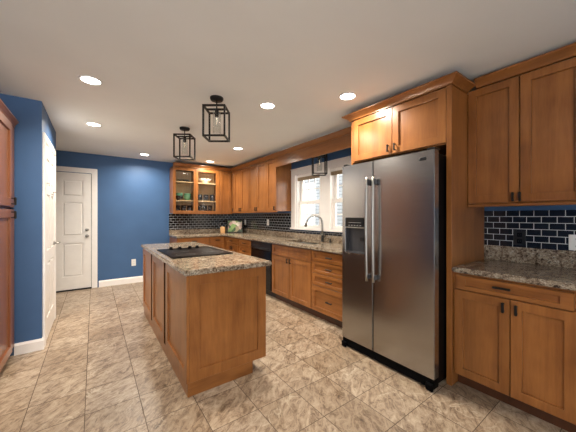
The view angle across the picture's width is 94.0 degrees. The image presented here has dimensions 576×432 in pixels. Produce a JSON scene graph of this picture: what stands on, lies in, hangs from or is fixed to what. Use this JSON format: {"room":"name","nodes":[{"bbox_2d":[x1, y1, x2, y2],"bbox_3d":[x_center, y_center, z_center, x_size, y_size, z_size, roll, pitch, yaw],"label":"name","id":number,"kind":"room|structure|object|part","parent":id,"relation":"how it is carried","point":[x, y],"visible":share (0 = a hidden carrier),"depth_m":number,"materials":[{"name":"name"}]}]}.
{"room":"kitchen","nodes":[
{"label":"kitchen","id":0,"kind":"room"},
{"bbox_2d":[0,93,42,355],"bbox_3d":[-3.317,0.090,2.019,2.190,2.420,0.100,0,0,-36],"label":"wall","id":1,"kind":"structure","parent":0,"point":[29,112],"depth_m":2.56,"materials":[{"name":"blue paint"}]},
{"bbox_2d":[14,337,43,355],"bbox_3d":[-2.475,1.246,2.575,0.206,0.108,0.046,0,0,-36],"label":"baseboard","id":2,"kind":"structure","parent":1,"relation":"attached to","point":[20,348],"depth_m":2.56,"materials":[{"name":"white paint"}]},
{"bbox_2d":[43,105,54,148],"bbox_3d":[-2.796,0.090,3.081,0.100,2.420,1.010,0,0,-36],"label":"wall","id":3,"kind":"structure","parent":0,"point":[48,128],"depth_m":3.01,"materials":[{"name":"blue paint"}]},
{"bbox_2d":[42,132,59,346],"bbox_3d":[-2.671,0.235,3.054,0.071,2.130,0.960,0,0,-36],"label":"door","id":4,"kind":"structure","parent":3,"relation":"in","point":[49,242],"depth_m":2.91,"materials":[{"name":"white paint"}]},
{"bbox_2d":[56,150,238,286],"bbox_3d":[-3.436,0.090,4.982,5.670,2.420,0.100,0,0,-36],"label":"wall","id":5,"kind":"structure","parent":0,"point":[133,195],"depth_m":5.16,"materials":[{"name":"blue paint"}]},
{"bbox_2d":[56,166,96,292],"bbox_3d":[-3.884,0.225,4.549,1.075,2.150,0.076,0,0,-36],"label":"door","id":6,"kind":"structure","parent":5,"relation":"in","point":[76,193],"depth_m":4.71,"materials":[{"name":"white paint"}]},
{"bbox_2d":[99,276,142,286],"bbox_3d":[-3.015,1.241,5.215,1.075,0.118,0.014,0,0,-36],"label":"baseboard","id":7,"kind":"structure","parent":5,"relation":"attached to","point":[103,283],"depth_m":5.09,"materials":[{"name":"white paint"}]},
{"bbox_2d":[131,259,135,265],"bbox_3d":[-3.002,0.905,5.228,0.075,0.130,0.009,0,0,-36],"label":"wall outlet","id":8,"kind":"object","parent":5,"relation":"attached to","point":[133,261],"visible":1,"depth_m":5.22,"materials":[{"name":"white plastic"}]},
{"bbox_2d":[170,166,219,213],"bbox_3d":[-1.990,-0.521,5.773,0.971,0.957,0.308,0,0,-36],"label":"display cabinet","id":9,"kind":"object","parent":5,"relation":"attached to","point":[195,187],"visible":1,"depth_m":5.77,"materials":[{"name":"brown wood"}]},
{"bbox_2d":[181,205,185,210],"bbox_3d":[-2.176,-0.157,5.595,0.104,0.124,0.129,0,0,-13],"label":"mug","id":10,"kind":"object","parent":9,"relation":"on","point":[183,207],"visible":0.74,"depth_m":5.56,"materials":[{"name":"black ceramic"}]},
{"bbox_2d":[176,181,192,183],"bbox_3d":[-2.205,-0.701,5.628,0.416,0.018,0.266,0,0,-36],"label":"shelf","id":11,"kind":"object","parent":9,"relation":"attached to","point":[177,182],"depth_m":5.59,"materials":[{"name":"brown wood"}]},
{"bbox_2d":[176,200,192,201],"bbox_3d":[-2.205,-0.316,5.628,0.416,0.018,0.266,0,0,-36],"label":"shelf","id":12,"kind":"object","parent":9,"relation":"attached to","point":[176,200],"depth_m":5.65,"materials":[{"name":"brown wood"}]},
{"bbox_3d":[-2.117,-0.532,5.503,0.442,0.923,0.020,0,0,-36],"label":"glass door","id":13,"kind":"part","parent":9,"relation":"part of","materials":[{"name":"brown wood"}]},
{"bbox_3d":[-2.076,-0.522,5.893,0.935,0.854,0.011,0,0,-36],"label":"panel","id":14,"kind":"part","parent":9,"relation":"part of","materials":[{"name":"brown wood"}]},
{"bbox_3d":[-1.909,-0.054,5.661,0.971,0.022,0.028,0,0,-36],"label":"light rail","id":15,"kind":"part","parent":9,"relation":"part of","materials":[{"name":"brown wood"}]},
{"bbox_2d":[198,178,210,182],"bbox_3d":[-1.823,-0.762,5.901,0.304,0.103,0.222,0,0,-36],"label":"bowl","id":16,"kind":"object","parent":9,"relation":"on","point":[204,180],"visible":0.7,"depth_m":5.84,"materials":[{"name":"white ceramic"}]},
{"bbox_2d":[203,195,208,200],"bbox_3d":[-1.799,-0.394,5.880,0.116,0.138,0.142,0,0,-2],"label":"mug","id":17,"kind":"object","parent":9,"relation":"on","point":[205,197],"visible":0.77,"depth_m":5.84,"materials":[{"name":"black ceramic"}]},
{"bbox_2d":[198,182,215,185],"bbox_3d":[-1.816,-0.701,5.910,0.492,0.018,0.266,0,0,-36],"label":"shelf","id":18,"kind":"object","parent":9,"relation":"attached to","point":[199,183],"depth_m":5.90,"materials":[{"name":"brown wood"}]},
{"bbox_3d":[-1.724,-0.532,5.787,0.517,0.923,0.020,0,0,-36],"label":"glass door","id":19,"kind":"part","parent":9,"relation":"part of","materials":[{"name":"brown wood"}]},
{"bbox_2d":[209,195,214,200],"bbox_3d":[-1.686,-0.394,5.975,0.116,0.138,0.116,0,0,-36],"label":"mug","id":20,"kind":"object","parent":9,"relation":"on","point":[211,197],"visible":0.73,"depth_m":5.93,"materials":[{"name":"black ceramic"}]},
{"bbox_2d":[220,171,231,213],"bbox_3d":[-1.473,-0.521,6.147,0.300,0.957,0.308,0,0,-36],"label":"upper cabinet","id":21,"kind":"object","parent":5,"relation":"attached to","point":[225,177],"visible":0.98,"depth_m":6.03,"materials":[{"name":"brown wood"}]},
{"bbox_2d":[0,282,567,431],"bbox_3d":[-1.033,1.325,1.659,5.670,0.050,8.300,0,0,-36],"label":"floor","id":22,"kind":"structure","parent":0,"point":[102,366],"depth_m":2.00,"materials":[{"name":"tile"}]},
{"bbox_2d":[0,111,16,370],"bbox_3d":[-2.547,0.240,2.031,0.652,2.120,0.777,0,0,-36],"label":"pantry cabinet","id":23,"kind":"object","parent":22,"relation":"on","point":[7,199],"visible":1,"depth_m":2.26,"materials":[{"name":"brown wood"}]},
{"bbox_3d":[-2.280,-0.448,2.146,0.020,0.725,0.530,0,0,-36],"label":"door","id":24,"kind":"part","parent":23,"relation":"part of","materials":[{"name":"brown wood"}]},
{"bbox_3d":[-2.280,0.570,2.146,0.020,1.250,0.530,0,0,-36],"label":"door","id":25,"kind":"part","parent":23,"relation":"part of","materials":[{"name":"brown wood"}]},
{"bbox_2d":[0,99,18,127],"bbox_3d":[-2.312,-0.853,2.200,0.030,0.064,0.775,0,0,-36],"label":"crown molding","id":26,"kind":"structure","parent":23,"relation":"on","point":[3,108],"depth_m":2.26,"materials":[{"name":"brown wood"}]},
{"bbox_2d":[170,237,208,244],"bbox_3d":[-2.026,0.862,5.536,0.635,0.876,0.650,0,0,-36],"label":"base cabinet","id":27,"kind":"object","parent":22,"relation":"on","point":[204,240],"visible":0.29,"depth_m":5.34,"materials":[{"name":"brown wood"}]},
{"bbox_2d":[143,249,265,396],"bbox_3d":[-1.069,0.862,2.946,0.656,0.876,2.100,0,0,-36],"label":"kitchen island","id":28,"kind":"object","parent":22,"relation":"on","point":[210,328],"visible":0.81,"depth_m":2.13,"materials":[{"name":"brown wood"}]},
{"bbox_3d":[-1.748,0.809,3.344,0.020,0.769,0.620,0,0,-36],"label":"panel","id":29,"kind":"part","parent":28,"relation":"part of","materials":[{"name":"brown wood"}]},
{"bbox_3d":[-1.341,0.809,2.780,0.020,0.769,0.620,0,0,-36],"label":"panel","id":30,"kind":"part","parent":28,"relation":"part of","materials":[{"name":"brown wood"}]},
{"bbox_3d":[-0.913,0.809,2.189,0.020,0.769,0.690,0,0,-36],"label":"panel","id":31,"kind":"part","parent":28,"relation":"part of","materials":[{"name":"brown wood"}]},
{"bbox_3d":[-1.110,1.248,2.912,0.524,0.104,2.068,0,0,-36],"label":"trim","id":32,"kind":"part","parent":28,"relation":"part of","materials":[{"name":"brown wood"}]},
{"bbox_2d":[141,242,271,275],"bbox_3d":[-1.062,0.404,2.956,0.720,0.040,2.165,0,0,-36],"label":"island countertop","id":33,"kind":"structure","parent":28,"relation":"on","point":[190,266],"depth_m":2.27,"materials":[{"name":"stone"}]},
{"bbox_2d":[157,245,232,258],"bbox_3d":[-1.016,0.363,2.878,0.585,0.041,0.755,0,0,-36],"label":"cooktop","id":34,"kind":"object","parent":33,"relation":"in","point":[174,253],"visible":1,"depth_m":2.84,"materials":[{"name":"black glass"}]},
{"bbox_3d":[-0.451,0.809,2.109,0.635,0.769,0.020,0,0,-36],"label":"panel","id":35,"kind":"part","parent":28,"relation":"part of","materials":[{"name":"brown wood"}]},
{"bbox_2d":[209,236,224,248],"bbox_3d":[-1.633,0.862,5.820,0.330,0.876,0.650,0,0,-36],"label":"base cabinet","id":36,"kind":"object","parent":22,"relation":"on","point":[219,241],"visible":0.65,"depth_m":5.59,"materials":[{"name":"brown wood"}]},
{"bbox_3d":[-1.469,0.506,5.590,0.310,0.137,0.020,0,0,-36],"label":"drawer","id":37,"kind":"part","parent":36,"relation":"part of","materials":[{"name":"brown wood"}]},
{"bbox_3d":[-1.469,0.885,5.590,0.310,0.605,0.020,0,0,-36],"label":"door","id":38,"kind":"part","parent":36,"relation":"part of","materials":[{"name":"brown wood"}]},
{"bbox_2d":[226,237,239,252],"bbox_3d":[-0.898,0.862,5.590,0.640,0.876,0.608,0,0,-36],"label":"base cabinet","id":39,"kind":"object","parent":22,"relation":"on","point":[232,244],"visible":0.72,"depth_m":5.40,"materials":[{"name":"brown wood"}]},
{"bbox_3d":[-1.207,0.880,5.544,0.020,0.610,0.280,0,0,-36],"label":"door","id":40,"kind":"part","parent":39,"relation":"part of","materials":[{"name":"brown wood"}]},
{"bbox_3d":[-1.121,0.501,5.424,0.020,0.127,0.575,0,0,-36],"label":"drawer","id":41,"kind":"part","parent":39,"relation":"part of","materials":[{"name":"brown wood"}]},
{"bbox_3d":[-1.036,0.880,5.307,0.020,0.610,0.285,0,0,-36],"label":"door","id":42,"kind":"part","parent":39,"relation":"part of","materials":[{"name":"brown wood"}]},
{"bbox_2d":[239,239,250,255],"bbox_3d":[-0.568,0.862,5.134,0.640,0.876,0.514,0,0,-36],"label":"base cabinet","id":43,"kind":"object","parent":22,"relation":"on","point":[244,245],"visible":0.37,"depth_m":4.97,"materials":[{"name":"brown wood"}]},
{"bbox_3d":[-0.792,0.646,4.970,0.020,0.148,0.493,0,0,-36],"label":"drawer","id":44,"kind":"part","parent":43,"relation":"part of","materials":[{"name":"brown wood"}]},
{"bbox_3d":[-0.792,0.501,4.970,0.020,0.127,0.493,0,0,-36],"label":"drawer","id":45,"kind":"part","parent":43,"relation":"part of","materials":[{"name":"brown wood"}]},
{"bbox_2d":[251,240,275,297],"bbox_3d":[-0.233,0.865,4.646,0.633,0.870,0.664,0,0,-36],"label":"dishwasher","id":46,"kind":"object","parent":22,"relation":"on","point":[263,250],"visible":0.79,"depth_m":4.34,"materials":[{"name":"black plastic"}]},
{"bbox_3d":[-0.450,0.873,4.489,0.028,0.615,0.656,0,0,-36],"label":"door","id":47,"kind":"part","parent":46,"relation":"part of","materials":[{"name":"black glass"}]},
{"bbox_3d":[-0.451,0.496,4.488,0.032,0.128,0.656,0,0,-36],"label":"control panel","id":48,"kind":"part","parent":46,"relation":"part of","materials":[{"name":"black plastic"}]},
{"bbox_3d":[-0.211,1.250,4.661,0.440,0.100,0.664,0,0,-36],"label":"kick plate","id":49,"kind":"part","parent":46,"relation":"part of","materials":[{"name":"black plastic"}]},
{"bbox_2d":[272,244,315,315],"bbox_3d":[0.251,0.862,4.001,0.640,0.876,0.939,0,0,-36],"label":"base cabinet","id":50,"kind":"object","parent":22,"relation":"on","point":[291,266],"visible":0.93,"depth_m":3.77,"materials":[{"name":"brown wood"}]},
{"bbox_3d":[-0.111,0.895,4.027,0.020,0.585,0.457,0,0,-36],"label":"door","id":51,"kind":"part","parent":50,"relation":"part of","materials":[{"name":"brown wood"}]},
{"bbox_3d":[0.026,0.516,3.838,0.020,0.157,0.924,0,0,-36],"label":"false drawer","id":52,"kind":"part","parent":50,"relation":"part of","materials":[{"name":"brown wood"}]},
{"bbox_3d":[0.163,0.895,3.649,0.020,0.585,0.457,0,0,-36],"label":"door","id":53,"kind":"part","parent":50,"relation":"part of","materials":[{"name":"brown wood"}]},
{"bbox_2d":[312,250,341,327],"bbox_3d":[0.727,0.862,3.343,0.640,0.876,0.685,0,0,-36],"label":"base cabinet","id":54,"kind":"object","parent":22,"relation":"on","point":[326,266],"visible":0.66,"depth_m":3.22,"materials":[{"name":"brown wood"}]},
{"bbox_2d":[169,228,341,253],"bbox_3d":[-0.647,0.358,4.427,1.599,0.132,4.064,0,0,-36],"label":"countertop","id":55,"kind":"structure","parent":54,"relation":"on","point":[291,239],"depth_m":4.63,"materials":[{"name":"stone"}]},
{"bbox_2d":[220,227,225,232],"bbox_3d":[-1.463,0.313,6.050,0.100,0.145,0.120,0,0,-6],"label":"knife block","id":56,"kind":"object","parent":55,"relation":"on","point":[222,229],"visible":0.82,"depth_m":5.99,"materials":[{"name":"brown wood"}]},
{"bbox_2d":[227,220,242,232],"bbox_3d":[-1.211,0.235,6.136,0.360,0.299,0.075,0,0,-4],"label":"framed picture","id":57,"kind":"object","parent":55,"relation":"on","point":[233,226],"visible":1,"depth_m":6.13,"materials":[{"name":"multicoloured paper"}]},
{"bbox_2d":[304,215,326,241],"bbox_3d":[0.416,0.182,4.067,0.351,0.407,0.094,0,0,14],"label":"faucet","id":58,"kind":"object","parent":55,"relation":"on","point":[309,217],"visible":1,"depth_m":4.05,"materials":[{"name":"silver metal"}]},
{"bbox_3d":[0.502,1.030,3.180,0.020,0.315,0.661,0,0,-36],"label":"drawer","id":59,"kind":"part","parent":54,"relation":"part of","materials":[{"name":"brown wood"}]},
{"bbox_3d":[0.502,0.792,3.180,0.020,0.145,0.661,0,0,-36],"label":"drawer","id":60,"kind":"part","parent":54,"relation":"part of","materials":[{"name":"brown wood"}]},
{"bbox_3d":[0.502,0.642,3.180,0.020,0.139,0.661,0,0,-36],"label":"drawer","id":61,"kind":"part","parent":54,"relation":"part of","materials":[{"name":"brown wood"}]},
{"bbox_3d":[0.502,0.501,3.180,0.020,0.127,0.661,0,0,-36],"label":"drawer","id":62,"kind":"part","parent":54,"relation":"part of","materials":[{"name":"brown wood"}]},
{"bbox_2d":[342,147,445,391],"bbox_3d":[1.109,0.393,2.558,0.866,1.815,0.906,0,0,-36],"label":"refrigerator","id":63,"kind":"object","parent":22,"relation":"on","point":[394,208],"visible":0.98,"depth_m":2.22,"materials":[{"name":"silver metal"}]},
{"bbox_3d":[0.640,0.185,2.572,0.008,0.375,0.272,0,0,-36],"label":"dispenser frame","id":64,"kind":"part","parent":63,"relation":"part of","materials":[{"name":"silver metal"}]},
{"bbox_3d":[0.654,0.060,2.582,0.034,0.090,0.236,0,0,-36],"label":"control panel","id":65,"kind":"part","parent":63,"relation":"part of","materials":[{"name":"black glass"}]},
{"bbox_3d":[0.680,0.358,2.583,0.068,1.707,0.363,0,0,-36],"label":"door","id":66,"kind":"part","parent":63,"relation":"part of","materials":[{"name":"silver metal"}]},
{"bbox_3d":[0.702,0.120,2.412,0.035,0.931,0.023,0,0,-36],"label":"handle","id":67,"kind":"part","parent":63,"relation":"part of","materials":[{"name":"silver metal"}]},
{"bbox_3d":[0.743,0.120,2.355,0.035,0.931,0.023,0,0,-36],"label":"handle","id":68,"kind":"part","parent":63,"relation":"part of","materials":[{"name":"silver metal"}]},
{"bbox_3d":[0.948,0.358,2.211,0.068,1.707,0.533,0,0,-36],"label":"door","id":69,"kind":"part","parent":63,"relation":"part of","materials":[{"name":"silver metal"}]},
{"bbox_2d":[351,85,483,385],"bbox_3d":[1.207,0.147,2.641,0.685,2.305,1.005,0,0,-36],"label":"tall cabinet","id":70,"kind":"object","parent":22,"relation":"on","point":[439,119],"visible":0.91,"depth_m":2.20,"materials":[{"name":"brown wood"}]},
{"bbox_3d":[0.928,-0.310,3.048,0.605,1.389,0.018,0,0,-36],"label":"panel","id":71,"kind":"part","parent":70,"relation":"part of","materials":[{"name":"brown wood"}]},
{"bbox_3d":[0.829,-0.785,2.651,0.020,0.426,0.445,0,0,-36],"label":"door","id":72,"kind":"part","parent":70,"relation":"part of","materials":[{"name":"brown wood"}]},
{"bbox_2d":[173,42,575,171],"bbox_3d":[-0.187,-1.046,3.536,1.270,0.089,5.460,0,0,-36],"label":"crown molding","id":73,"kind":"structure","parent":70,"relation":"on","point":[456,79],"depth_m":2.15,"materials":[{"name":"brown wood"}]},
{"bbox_2d":[276,134,350,166],"bbox_3d":[0.364,-0.920,3.840,0.020,0.160,1.920,0,0,-36],"label":"window valance","id":74,"kind":"object","parent":73,"relation":"hanging from","point":[344,142],"visible":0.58,"depth_m":3.77,"materials":[{"name":"brown wood"}]},
{"bbox_3d":[1.098,-0.785,2.279,0.020,0.426,0.462,0,0,-36],"label":"door","id":75,"kind":"part","parent":70,"relation":"part of","materials":[{"name":"brown wood"}]},
{"bbox_3d":[1.503,0.147,2.259,0.653,2.305,0.040,0,0,-36],"label":"panel","id":76,"kind":"part","parent":70,"relation":"part of","materials":[{"name":"brown wood"}]},
{"bbox_2d":[454,272,575,431],"bbox_3d":[1.709,0.862,1.968,0.660,0.876,0.670,0,0,-36],"label":"base cabinet","id":77,"kind":"object","parent":22,"relation":"on","point":[515,342],"visible":0.98,"depth_m":1.75,"materials":[{"name":"brown wood"}]},
{"bbox_3d":[1.381,0.879,1.929,0.020,0.642,0.338,0,0,-36],"label":"door","id":78,"kind":"part","parent":77,"relation":"part of","materials":[{"name":"brown wood"}]},
{"bbox_3d":[1.437,0.488,1.809,0.032,0.015,0.100,0,0,-36],"label":"handle","id":79,"kind":"part","parent":77,"relation":"part of","materials":[{"name":"black metal"}]},
{"bbox_3d":[1.441,0.615,1.802,0.032,0.070,0.015,0,0,-36],"label":"handle","id":80,"kind":"part","parent":77,"relation":"part of","materials":[{"name":"black metal"}]},
{"bbox_2d":[452,245,575,290],"bbox_3d":[1.715,0.341,1.958,0.664,0.166,0.693,0,0,-36],"label":"countertop","id":81,"kind":"structure","parent":77,"relation":"on","point":[543,267],"depth_m":2.01,"materials":[{"name":"stone"}]},
{"bbox_3d":[1.473,0.498,1.803,0.020,0.100,0.618,0,0,-36],"label":"drawer","id":82,"kind":"part","parent":77,"relation":"part of","materials":[{"name":"brown wood"}]},
{"bbox_3d":[1.482,0.615,1.746,0.032,0.070,0.015,0,0,-36],"label":"handle","id":83,"kind":"part","parent":77,"relation":"part of","materials":[{"name":"black metal"}]},
{"bbox_3d":[1.574,0.879,1.663,0.020,0.642,0.308,0,0,-36],"label":"door","id":84,"kind":"part","parent":77,"relation":"part of","materials":[{"name":"brown wood"}]},
{"bbox_2d":[0,0,575,168],"bbox_3d":[-1.033,-1.160,1.659,5.670,0.080,8.300,0,0,-36],"label":"ceiling","id":85,"kind":"structure","parent":0,"point":[157,62],"depth_m":1.88,"materials":[{"name":"paint"}]},
{"bbox_2d":[78,75,102,85],"bbox_3d":[-1.628,-1.117,2.217,0.170,0.006,0.170,0,0,-36],"label":"recessed light","id":86,"kind":"object","parent":85,"relation":"in","point":[87,79],"visible":1,"depth_m":2.21,"materials":[{"name":"white plastic"}]},
{"bbox_2d":[85,122,101,126],"bbox_3d":[-2.373,-1.117,3.282,0.170,0.006,0.170,0,0,-36],"label":"recessed light","id":87,"kind":"object","parent":85,"relation":"in","point":[87,123],"visible":1,"depth_m":3.28,"materials":[{"name":"white plastic"}]},
{"bbox_2d":[173,126,195,160],"bbox_3d":[-1.314,-0.924,3.418,0.209,0.392,0.209,0,0,-2],"label":"pendant light","id":88,"kind":"object","parent":85,"relation":"hanging from","point":[182,128],"visible":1,"depth_m":3.40,"materials":[{"name":"black metal"}]},
{"bbox_2d":[202,95,229,141],"bbox_3d":[-0.676,-0.924,2.547,0.209,0.392,0.209,0,0,0],"label":"pendant light","id":89,"kind":"object","parent":85,"relation":"hanging from","point":[216,99],"visible":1,"depth_m":2.52,"materials":[{"name":"black metal"}]},
{"bbox_2d":[215,109,218,117],"bbox_3d":[-0.676,-0.972,2.547,0.036,0.068,0.036,0,0,0],"label":"socket","id":90,"kind":"object","parent":89,"relation":"attached to","point":[216,110],"depth_m":2.53,"materials":[{"name":"black metal"}]},
{"bbox_2d":[259,102,275,108],"bbox_3d":[-0.206,-1.117,2.726,0.170,0.006,0.170,0,0,-36],"label":"recessed light","id":91,"kind":"object","parent":85,"relation":"in","point":[265,105],"visible":1,"depth_m":2.71,"materials":[{"name":"white plastic"}]},
{"bbox_2d":[312,154,326,175],"bbox_3d":[0.463,-0.865,3.975,0.209,0.510,0.209,0,0,0],"label":"pendant light","id":92,"kind":"object","parent":85,"relation":"hanging from","point":[325,155],"visible":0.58,"depth_m":3.97,"materials":[{"name":"black metal"}]},
{"bbox_2d":[338,92,356,100],"bbox_3d":[0.558,-1.117,2.514,0.170,0.006,0.170,0,0,-36],"label":"recessed light","id":93,"kind":"object","parent":85,"relation":"in","point":[346,96],"visible":1,"depth_m":2.51,"materials":[{"name":"white plastic"}]},
{"bbox_2d":[239,148,575,244],"bbox_3d":[1.261,0.090,3.256,0.120,2.420,8.200,0,0,-36],"label":"wall","id":94,"kind":"structure","parent":0,"point":[345,152],"depth_m":3.72,"materials":[{"name":"blue paint"}]},
{"bbox_2d":[232,172,233,212],"bbox_3d":[-1.117,-0.531,6.132,0.360,0.937,0.082,0,0,-36],"label":"upper cabinet","id":95,"kind":"object","parent":94,"relation":"attached to","point":[232,172],"visible":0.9,"depth_m":6.03,"materials":[{"name":"brown wood"}]},
{"bbox_2d":[234,167,247,212],"bbox_3d":[-0.893,-0.531,5.822,0.360,0.937,0.678,0,0,-36],"label":"upper cabinet","id":96,"kind":"object","parent":94,"relation":"attached to","point":[240,176],"visible":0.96,"depth_m":5.70,"materials":[{"name":"brown wood"}]},
{"bbox_3d":[-1.103,-0.542,5.877,0.020,0.903,0.330,0,0,-36],"label":"door","id":97,"kind":"part","parent":96,"relation":"part of","materials":[{"name":"brown wood"}]},
{"bbox_3d":[-0.905,-0.542,5.603,0.020,0.903,0.331,0,0,-36],"label":"door","id":98,"kind":"part","parent":96,"relation":"part of","materials":[{"name":"brown wood"}]},
{"bbox_2d":[169,213,341,235],"bbox_3d":[-0.648,0.120,4.430,1.598,0.344,4.060,0,0,-36],"label":"tile backsplash","id":99,"kind":"structure","parent":94,"relation":"attached to","point":[281,222],"depth_m":5.77,"materials":[{"name":"black tile"}]},
{"bbox_2d":[248,162,280,212],"bbox_3d":[-0.485,-0.531,5.259,0.360,0.937,0.708,0,0,-36],"label":"upper cabinet","id":100,"kind":"object","parent":94,"relation":"attached to","point":[256,173],"visible":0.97,"depth_m":5.14,"materials":[{"name":"brown wood"}]},
{"bbox_3d":[-0.700,-0.542,5.320,0.020,0.903,0.345,0,0,-36],"label":"door","id":101,"kind":"part","parent":100,"relation":"part of","materials":[{"name":"brown wood"}]},
{"bbox_3d":[-0.493,-0.542,5.034,0.020,0.903,0.346,0,0,-36],"label":"door","id":102,"kind":"part","parent":100,"relation":"part of","materials":[{"name":"brown wood"}]},
{"bbox_2d":[266,158,290,212],"bbox_3d":[-0.180,-0.531,4.837,0.360,0.937,0.330,0,0,-36],"label":"upper cabinet","id":103,"kind":"object","parent":94,"relation":"attached to","point":[278,179],"visible":0.94,"depth_m":4.73,"materials":[{"name":"brown wood"}]},
{"bbox_3d":[-0.291,-0.542,4.755,0.020,0.903,0.320,0,0,-36],"label":"door","id":104,"kind":"part","parent":103,"relation":"part of","materials":[{"name":"brown wood"}]},
{"bbox_2d":[290,156,350,232],"bbox_3d":[0.601,-0.296,4.131,0.165,1.058,1.730,0,0,-36],"label":"window","id":105,"kind":"structure","parent":94,"relation":"in","point":[328,200],"depth_m":4.16,"materials":[{"name":"white paint"}]},
{"bbox_2d":[298,172,319,180],"bbox_3d":[0.344,-0.648,4.444,0.030,0.084,0.570,0,0,-36],"label":"rolled blind","id":106,"kind":"object","parent":105,"relation":"attached to","point":[308,176],"visible":0.76,"depth_m":4.45,"materials":[{"name":"beige fabric"}]},
{"bbox_3d":[0.345,-0.675,4.445,0.028,0.030,0.570,0,0,-36],"label":"head rail","id":107,"kind":"part","parent":106,"relation":"part of","materials":[{"name":"white paint"}]},
{"bbox_3d":[0.375,-0.024,4.467,0.032,0.453,0.580,0,0,-36],"label":"sash","id":108,"kind":"part","parent":105,"relation":"part of","materials":[{"name":"white paint"}]},
{"bbox_3d":[0.403,-0.450,4.487,0.032,0.480,0.580,0,0,-36],"label":"sash","id":109,"kind":"part","parent":105,"relation":"part of","materials":[{"name":"white paint"}]},
{"bbox_3d":[0.565,0.218,4.104,0.075,0.030,1.730,0,0,-36],"label":"sill","id":110,"kind":"part","parent":105,"relation":"part of","materials":[{"name":"white paint"}]},
{"bbox_2d":[331,168,341,174],"bbox_3d":[0.819,-0.648,3.788,0.030,0.084,0.570,0,0,-36],"label":"rolled blind","id":111,"kind":"object","parent":105,"relation":"attached to","point":[339,170],"visible":0.38,"depth_m":3.92,"materials":[{"name":"beige fabric"}]},
{"bbox_3d":[0.849,-0.024,3.810,0.032,0.453,0.580,0,0,-36],"label":"sash","id":112,"kind":"part","parent":105,"relation":"part of","materials":[{"name":"white paint"}]},
{"bbox_3d":[0.878,-0.450,3.831,0.032,0.480,0.580,0,0,-36],"label":"sash","id":113,"kind":"part","parent":105,"relation":"part of","materials":[{"name":"white paint"}]},
{"bbox_2d":[468,57,575,206],"bbox_3d":[1.815,-0.549,2.043,0.400,0.952,0.674,0,0,-36],"label":"upper cabinet","id":114,"kind":"object","parent":94,"relation":"attached to","point":[522,128],"visible":1,"depth_m":1.92,"materials":[{"name":"brown wood"}]},
{"bbox_3d":[1.587,-0.561,2.088,0.020,0.916,0.327,0,0,-36],"label":"door","id":115,"kind":"part","parent":114,"relation":"part of","materials":[{"name":"brown wood"}]},
{"bbox_3d":[1.692,-0.084,1.954,0.028,0.022,0.674,0,0,-36],"label":"light rail","id":116,"kind":"part","parent":114,"relation":"part of","materials":[{"name":"brown wood"}]},
{"bbox_3d":[1.785,-0.561,1.815,0.020,0.916,0.331,0,0,-36],"label":"door","id":117,"kind":"part","parent":114,"relation":"part of","materials":[{"name":"brown wood"}]},
{"bbox_2d":[484,210,575,250],"bbox_3d":[1.981,0.106,2.150,0.008,0.302,0.693,0,0,-36],"label":"tile backsplash","id":118,"kind":"structure","parent":94,"relation":"attached to","point":[545,229],"depth_m":2.16,"materials":[{"name":"black tile"}]},
{"bbox_2d":[513,231,525,245],"bbox_3d":[1.916,0.182,2.225,0.009,0.120,0.080,0,0,-36],"label":"wall outlet","id":119,"kind":"object","parent":118,"relation":"attached to","point":[519,237],"visible":1,"depth_m":2.22,"materials":[{"name":"black plastic"}]},
{"bbox_2d":[517,233,521,242],"bbox_3d":[1.914,0.182,2.223,0.003,0.086,0.032,0,0,-36],"label":"socket","id":120,"kind":"object","parent":119,"relation":"attached to","point":[519,235],"depth_m":2.22,"materials":[{"name":"black plastic"}]},
{"bbox_2d":[569,235,575,250],"bbox_3d":[2.108,0.195,1.959,0.009,0.115,0.088,0,0,-36],"label":"wall outlet","id":121,"kind":"object","parent":118,"relation":"attached to","point":[572,238],"visible":1,"depth_m":1.98,"materials":[{"name":"white plastic"}]},
{"label":"outside","id":122,"kind":"structure","parent":0,"visible":0},
{"bbox_3d":[1.695,2.550,12.332,10.800,0.100,18.000,0,0,-36],"label":"yard","id":123,"kind":"structure","parent":122,"visible":0},
{"bbox_2d":[303,174,341,225],"bbox_3d":[1.873,-1.000,13.077,4.040,7.000,13.000,0,0,-36],"label":"neighbor house","id":124,"kind":"structure","parent":123,"relation":"on","point":[306,182],"depth_m":10.76,"materials":[{"name":"white"}]},
{"bbox_3d":[0.817,-0.450,11.142,0.010,1.500,0.740,0,0,-36],"label":"pane","id":125,"kind":"part","parent":124,"relation":"part of","materials":[{"name":"white glass"}]}
]}

